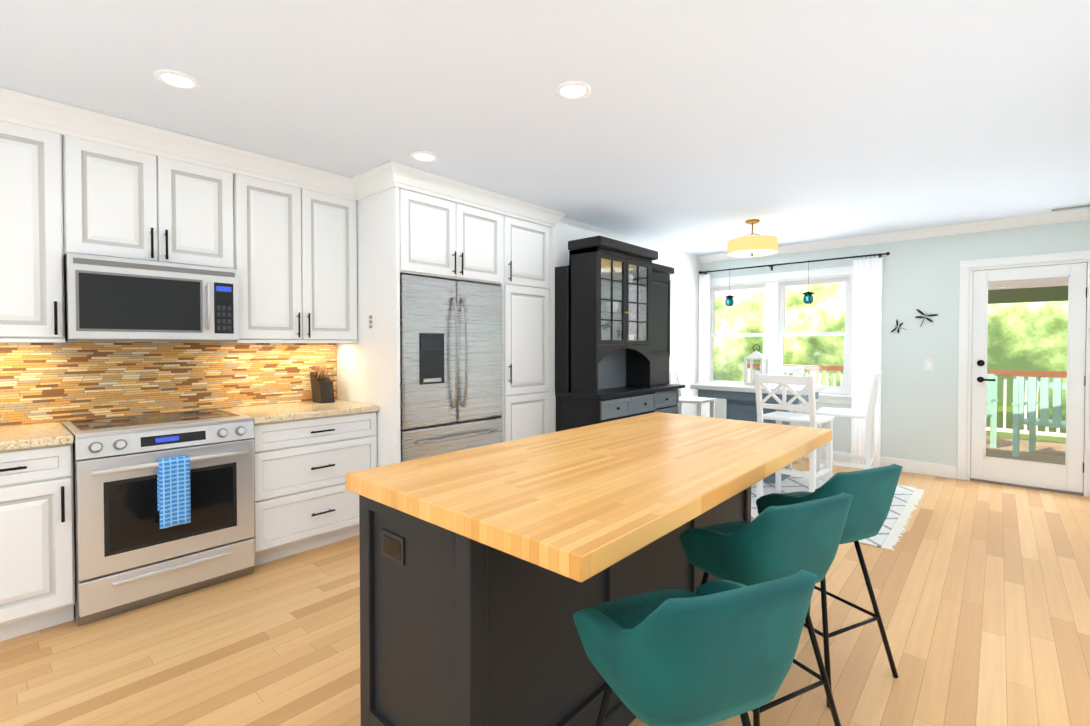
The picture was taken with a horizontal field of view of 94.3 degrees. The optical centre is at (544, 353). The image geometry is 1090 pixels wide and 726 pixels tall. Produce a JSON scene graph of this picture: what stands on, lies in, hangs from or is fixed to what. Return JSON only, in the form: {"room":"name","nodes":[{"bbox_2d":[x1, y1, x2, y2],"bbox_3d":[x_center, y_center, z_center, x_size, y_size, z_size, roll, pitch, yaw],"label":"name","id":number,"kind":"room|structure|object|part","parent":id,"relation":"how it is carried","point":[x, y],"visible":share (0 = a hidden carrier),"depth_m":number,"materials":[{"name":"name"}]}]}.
{"room":"dining room and kitchen","nodes":[
{"label":"dining room and kitchen","id":0,"kind":"room"},
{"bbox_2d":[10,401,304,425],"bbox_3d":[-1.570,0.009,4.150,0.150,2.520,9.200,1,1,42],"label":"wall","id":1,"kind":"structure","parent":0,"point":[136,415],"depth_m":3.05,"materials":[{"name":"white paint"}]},
{"bbox_2d":[0,91,67,342],"bbox_3d":[-2.708,-0.648,2.492,0.352,1.148,0.462,1,1,42],"label":"upper cabinet","id":2,"kind":"object","parent":1,"relation":"attached to","point":[33,132],"depth_m":2.46,"materials":[{"name":"white wood"}]},
{"bbox_2d":[68,107,239,270],"bbox_3d":[-2.297,-0.870,2.946,0.352,0.718,0.764,1,1,42],"label":"upper cabinet","id":3,"kind":"object","parent":1,"relation":"attached to","point":[137,192],"depth_m":2.79,"materials":[{"name":"white wood"}]},
{"bbox_2d":[64,253,238,341],"bbox_3d":[-2.249,-0.285,2.913,0.454,0.440,0.758,1,1,42],"label":"microwave","id":4,"kind":"object","parent":3,"relation":"attached to","point":[111,299],"visible":0.96,"depth_m":2.74,"materials":[{"name":"silver metal"}]},
{"bbox_2d":[216,151,359,342],"bbox_3d":[-1.772,-0.665,3.534,0.352,1.148,0.800,1,1,42],"label":"upper cabinet","id":5,"kind":"object","parent":1,"relation":"attached to","point":[320,261],"depth_m":3.38,"materials":[{"name":"white wood"}]},
{"bbox_3d":[-1.237,-0.222,3.596,0.080,0.120,0.008,1,1,42],"label":"switch panel","id":6,"kind":"part","parent":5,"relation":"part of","materials":[{"name":"white plastic"}]},
{"bbox_2d":[360,167,503,290],"bbox_3d":[-0.977,-0.903,4.037,0.858,0.688,0.953,1,1,42],"label":"upper cabinet","id":7,"kind":"object","parent":1,"relation":"attached to","point":[415,223],"depth_m":3.61,"materials":[{"name":"white wood"}]},
{"bbox_3d":[-1.563,-1.173,3.312,0.947,0.125,4.192,1,1,42],"label":"cabinet crown","id":8,"kind":"part","parent":7,"relation":"part of","materials":[{"name":"white wood"}]},
{"bbox_2d":[0,458,1089,725],"bbox_3d":[0.309,1.347,2.484,5.200,0.100,9.200,1,1,42],"label":"floor","id":9,"kind":"structure","parent":0,"point":[982,592],"depth_m":2.27,"materials":[{"name":"brown wood"}]},
{"bbox_2d":[0,443,74,641],"bbox_3d":[-2.609,0.860,2.428,0.618,0.875,0.462,1,1,42],"label":"base cabinet","id":10,"kind":"object","parent":9,"relation":"on","point":[37,557],"depth_m":2.31,"materials":[{"name":"white wood"}]},
{"bbox_2d":[0,419,73,450],"bbox_3d":[-2.762,0.406,2.232,0.643,0.039,0.945,1,1,42],"label":"countertop","id":11,"kind":"structure","parent":10,"relation":"on","point":[17,436],"depth_m":2.36,"materials":[{"name":"beige stone"}]},
{"bbox_2d":[62,409,254,625],"bbox_3d":[-2.131,0.830,2.826,0.672,0.922,0.760,1,1,42],"label":"range","id":12,"kind":"object","parent":9,"relation":"on","point":[163,506],"visible":1,"depth_m":2.59,"materials":[{"name":"silver metal"}]},
{"bbox_2d":[252,411,379,565],"bbox_3d":[-1.673,0.843,3.470,0.618,0.875,0.800,1,1,42],"label":"base cabinet","id":13,"kind":"object","parent":9,"relation":"on","point":[302,501],"depth_m":3.21,"materials":[{"name":"white wood"}]},
{"bbox_2d":[220,399,379,422],"bbox_3d":[-1.664,0.386,3.454,0.643,0.039,0.800,1,1,42],"label":"countertop","id":14,"kind":"structure","parent":13,"relation":"on","point":[263,412],"depth_m":3.32,"materials":[{"name":"beige stone"}]},
{"bbox_2d":[310,365,334,403],"bbox_3d":[-1.647,0.224,3.738,0.190,0.274,0.100,1,1,42],"label":"knife block","id":15,"kind":"object","parent":14,"relation":"on","point":[322,388],"visible":1,"depth_m":3.70,"materials":[{"name":"black wood"}]},
{"bbox_2d":[400,274,502,461],"bbox_3d":[-0.938,0.364,4.024,0.906,1.815,0.926,1,1,42],"label":"refrigerator","id":16,"kind":"object","parent":9,"relation":"on","point":[451,399],"visible":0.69,"depth_m":3.69,"materials":[{"name":"silver metal"}]},
{"bbox_2d":[497,199,555,441],"bbox_3d":[-0.458,0.002,4.630,0.858,2.518,0.600,1,1,42],"label":"tall cabinet","id":17,"kind":"object","parent":9,"relation":"on","point":[527,289],"depth_m":4.32,"materials":[{"name":"white wood"}]},
{"bbox_2d":[359,456,802,725],"bbox_3d":[0.351,0.866,2.055,0.854,0.876,1.938,1,1,42],"label":"kitchen island","id":18,"kind":"object","parent":9,"relation":"on","point":[487,572],"depth_m":1.47,"materials":[{"name":"grey"}]},
{"bbox_2d":[346,412,831,583],"bbox_3d":[0.375,0.401,2.026,0.950,0.054,1.970,1,1,42],"label":"island countertop","id":19,"kind":"structure","parent":18,"relation":"on","point":[574,504],"depth_m":1.52,"materials":[{"name":"beige wood"}]},
{"bbox_2d":[555,235,684,431],"bbox_3d":[0.793,0.128,4.980,0.533,2.255,1.550,1,1,42],"label":"hutch","id":20,"kind":"object","parent":9,"relation":"on","point":[612,323],"visible":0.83,"depth_m":4.57,"materials":[{"name":"black wood"}]},
{"bbox_2d":[573,569,816,725],"bbox_3d":[0.318,0.884,1.174,0.435,0.868,0.458,0,1,-22],"label":"bar stool","id":21,"kind":"object","parent":9,"relation":"on","point":[709,653],"visible":1,"depth_m":0.98,"materials":[{"name":"teal fabric"}]},
{"bbox_2d":[679,492,852,725],"bbox_3d":[0.723,0.875,1.713,0.435,0.868,0.458,0,1,-26],"label":"bar stool","id":22,"kind":"object","parent":9,"relation":"on","point":[769,543],"visible":0.85,"depth_m":1.53,"materials":[{"name":"teal fabric"}]},
{"bbox_2d":[756,464,902,707],"bbox_3d":[1.154,0.869,2.104,0.434,0.868,0.458,0,1,-25],"label":"bar stool","id":23,"kind":"object","parent":9,"relation":"on","point":[872,491],"visible":0.67,"depth_m":1.93,"materials":[{"name":"teal fabric"}]},
{"bbox_2d":[751,469,923,550],"bbox_3d":[2.166,1.256,4.612,1.940,0.012,1.850,1,1,42],"label":"rug","id":24,"kind":"object","parent":9,"relation":"on","point":[902,506],"visible":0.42,"depth_m":4.20,"materials":[{"name":"white fabric"}]},
{"bbox_2d":[669,365,715,417],"bbox_3d":[1.617,0.690,5.746,0.495,1.080,0.480,1,1,38],"label":"dining chair","id":25,"kind":"object","parent":24,"relation":"on","point":[698,401],"visible":0.38,"depth_m":5.78,"materials":[{"name":"white wood"}]},
{"bbox_2d":[690,380,826,483],"bbox_3d":[2.162,0.781,5.152,1.080,0.917,0.800,1,1,42],"label":"dining table","id":26,"kind":"object","parent":24,"relation":"on","point":[739,397],"visible":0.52,"depth_m":4.99,"materials":[{"name":"white wood"}]},
{"bbox_2d":[744,344,768,384],"bbox_3d":[2.160,0.114,5.170,0.190,0.414,0.190,1,1,42],"label":"lantern","id":27,"kind":"object","parent":26,"relation":"on","point":[756,354],"visible":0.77,"depth_m":5.16,"materials":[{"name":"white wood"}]},
{"bbox_2d":[759,366,802,468],"bbox_3d":[2.581,0.691,5.679,0.480,1.080,0.495,1,1,40],"label":"dining chair","id":28,"kind":"object","parent":24,"relation":"on","point":[781,370],"visible":0.21,"depth_m":5.76,"materials":[{"name":"white wood"}]},
{"bbox_2d":[754,374,834,498],"bbox_3d":[2.106,0.714,4.284,0.495,1.080,0.480,-1,1,-43],"label":"dining chair","id":29,"kind":"object","parent":24,"relation":"on","point":[812,419],"visible":0.83,"depth_m":4.17,"materials":[{"name":"white wood"}]},
{"bbox_2d":[816,371,882,488],"bbox_3d":[2.754,0.709,4.595,0.495,1.080,0.480,1,1,36],"label":"dining chair","id":30,"kind":"object","parent":24,"relation":"on","point":[868,416],"visible":0.58,"depth_m":4.52,"materials":[{"name":"white wood"}]},
{"bbox_2d":[0,0,1089,255],"bbox_3d":[0.309,-1.273,2.441,5.200,0.100,9.200,1,1,42],"label":"ceiling","id":31,"kind":"structure","parent":0,"point":[700,126],"depth_m":2.40,"materials":[{"name":"white paint"}]},
{"bbox_2d":[154,69,200,89],"bbox_3d":[-1.636,-1.215,2.253,0.170,0.009,0.170,1,1,42],"label":"recessed light","id":32,"kind":"object","parent":31,"relation":"in","point":[177,79],"visible":1,"depth_m":2.25,"materials":[{"name":"white"}]},
{"bbox_2d":[410,151,437,161],"bbox_3d":[-0.757,-1.230,3.171,0.170,0.009,0.170,1,1,42],"label":"recessed light","id":33,"kind":"object","parent":31,"relation":"in","point":[422,156],"visible":1,"depth_m":3.16,"materials":[{"name":"white"}]},
{"bbox_2d":[555,81,590,99],"bbox_3d":[0.130,-1.216,2.347,0.170,0.009,0.170,1,1,42],"label":"recessed light","id":34,"kind":"object","parent":31,"relation":"in","point":[572,90],"visible":1,"depth_m":2.34,"materials":[{"name":"white plastic"}]},
{"bbox_2d":[727,219,777,257],"bbox_3d":[1.979,-1.092,4.829,0.450,0.340,0.450,1,1,42],"label":"semi-flush ceiling light","id":35,"kind":"object","parent":31,"relation":"attached to","point":[756,245],"visible":1,"depth_m":4.69,"materials":[{"name":"gold metal"}]},
{"bbox_2d":[1048,203,1089,211],"bbox_3d":[4.513,-1.249,4.325,0.300,0.010,0.120,1,1,42],"label":"air vent","id":36,"kind":"object","parent":31,"relation":"in","point":[1069,207],"visible":1,"depth_m":4.32,"materials":[{"name":"white"}]},
{"bbox_2d":[552,217,700,432],"bbox_3d":[0.762,-0.021,5.990,0.860,2.520,3.044,1,1,42],"label":"wall","id":37,"kind":"structure","parent":0,"point":[684,330],"depth_m":6.32,"materials":[{"name":"white paint"}]},
{"bbox_2d":[701,219,1089,465],"bbox_3d":[3.332,-0.018,5.829,4.900,2.520,0.150,1,1,42],"label":"wall","id":38,"kind":"structure","parent":0,"point":[919,413],"depth_m":5.23,"materials":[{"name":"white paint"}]},
{"bbox_2d":[710,266,852,404],"bbox_3d":[2.821,-0.208,6.252,1.880,1.545,0.200,1,1,42],"label":"window unit","id":39,"kind":"structure","parent":38,"relation":"in","point":[774,333],"depth_m":6.16,"materials":[{"name":"white wood"}]},
{"bbox_2d":[699,252,889,274],"bbox_3d":[2.866,-1.047,6.056,2.120,0.070,0.108,1,1,42],"label":"curtain rod","id":40,"kind":"object","parent":38,"relation":"attached to","point":[880,256],"visible":0.88,"depth_m":5.93,"materials":[{"name":"black metal"}]},
{"bbox_2d":[698,271,709,416],"bbox_3d":[2.111,0.059,6.712,0.158,2.295,0.050,1,1,42],"label":"curtain","id":41,"kind":"object","parent":40,"relation":"hanging from","point":[704,328],"visible":0.77,"depth_m":6.70,"materials":[{"name":"white fabric"}]},
{"bbox_2d":[724,268,734,305],"bbox_3d":[2.353,-0.841,6.446,0.128,0.484,0.125,1,1,42],"label":"hanging ornament","id":42,"kind":"object","parent":40,"relation":"hanging from","point":[729,300],"visible":1,"depth_m":6.42,"materials":[{"name":"teal glass"}]},
{"bbox_2d":[802,260,813,303],"bbox_3d":[3.037,-0.821,5.832,0.128,0.504,0.125,1,1,42],"label":"hanging ornament","id":43,"kind":"object","parent":40,"relation":"hanging from","point":[808,298],"visible":1,"depth_m":5.80,"materials":[{"name":"teal glass"}]},
{"bbox_2d":[851,254,881,467],"bbox_3d":[3.482,0.080,5.481,0.273,2.295,0.050,1,1,42],"label":"curtain","id":44,"kind":"object","parent":40,"relation":"hanging from","point":[867,321],"visible":0.85,"depth_m":5.49,"materials":[{"name":"white fabric"}]},
{"bbox_2d":[801,451,956,478],"bbox_3d":[3.099,1.175,5.946,2.705,0.130,0.015,1,1,42],"label":"baseboard","id":45,"kind":"structure","parent":38,"relation":"attached to","point":[931,469],"depth_m":5.25,"materials":[{"name":"white wood"}]},
{"bbox_2d":[698,208,1089,262],"bbox_3d":[3.533,-1.230,5.470,3.949,0.085,0.085,1,1,42],"label":"crown molding","id":46,"kind":"structure","parent":38,"relation":"attached to","point":[1036,219],"depth_m":5.07,"materials":[{"name":"white wood"}]},
{"bbox_2d":[891,320,906,332],"bbox_3d":[3.738,-0.284,5.340,0.144,0.150,0.015,1,1,42],"label":"figurine","id":47,"kind":"object","parent":38,"relation":"attached to","point":[894,329],"depth_m":5.35,"materials":[{"name":"grey metal"}]},
{"bbox_2d":[915,309,937,326],"bbox_3d":[3.911,-0.363,5.184,0.197,0.188,0.016,1,1,42],"label":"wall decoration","id":48,"kind":"object","parent":38,"relation":"attached to","point":[922,313],"depth_m":5.20,"materials":[{"name":"grey metal"}]},
{"bbox_2d":[924,359,933,370],"bbox_3d":[3.933,0.122,5.184,0.080,0.120,0.010,1,1,42],"label":"light switch","id":49,"kind":"object","parent":38,"relation":"attached to","point":[928,364],"visible":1,"depth_m":5.18,"materials":[{"name":"white plastic"}]},
{"bbox_2d":[957,250,1089,496],"bbox_3d":[4.509,0.177,4.748,0.970,2.165,0.190,1,1,42],"label":"exterior door","id":50,"kind":"structure","parent":38,"relation":"in","point":[1070,476],"depth_m":4.74,"materials":[{"name":"white"}]},
{"label":"outside","id":51,"kind":"structure","parent":0,"visible":0},
{"bbox_2d":[986,405,1065,442],"bbox_3d":[8.886,1.453,11.216,30.000,0.100,15.249,1,1,42],"label":"ground","id":52,"kind":"structure","parent":51,"point":[1008,417],"depth_m":9.84,"materials":[{"name":"green plant"}]},
{"bbox_2d":[713,282,1067,409],"bbox_3d":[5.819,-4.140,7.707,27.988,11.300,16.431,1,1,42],"label":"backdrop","id":53,"kind":"object","parent":52,"relation":"on","point":[733,364],"depth_m":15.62,"materials":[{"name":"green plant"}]},
{"bbox_2d":[747,276,1068,464],"bbox_3d":[7.149,-0.262,7.573,7.845,3.450,7.548,1,1,42],"label":"deck","id":54,"kind":"object","parent":52,"relation":"on","point":[1062,295],"depth_m":7.43,"materials":[{"name":"brown wood"}]},
{"bbox_2d":[986,374,997,447],"bbox_3d":[5.806,0.761,7.033,0.580,0.980,0.550,0,1,22],"label":"deck chair","id":55,"kind":"object","parent":54,"relation":"on","point":[990,401],"depth_m":6.69,"materials":[{"name":"teal paint"}]},
{"bbox_2d":[1012,376,1066,456],"bbox_3d":[6.112,0.776,6.086,0.550,0.980,0.580,-1,1,-28],"label":"deck chair","id":56,"kind":"object","parent":54,"relation":"on","point":[1034,382],"depth_m":6.05,"materials":[{"name":"teal paint"}]}
]}

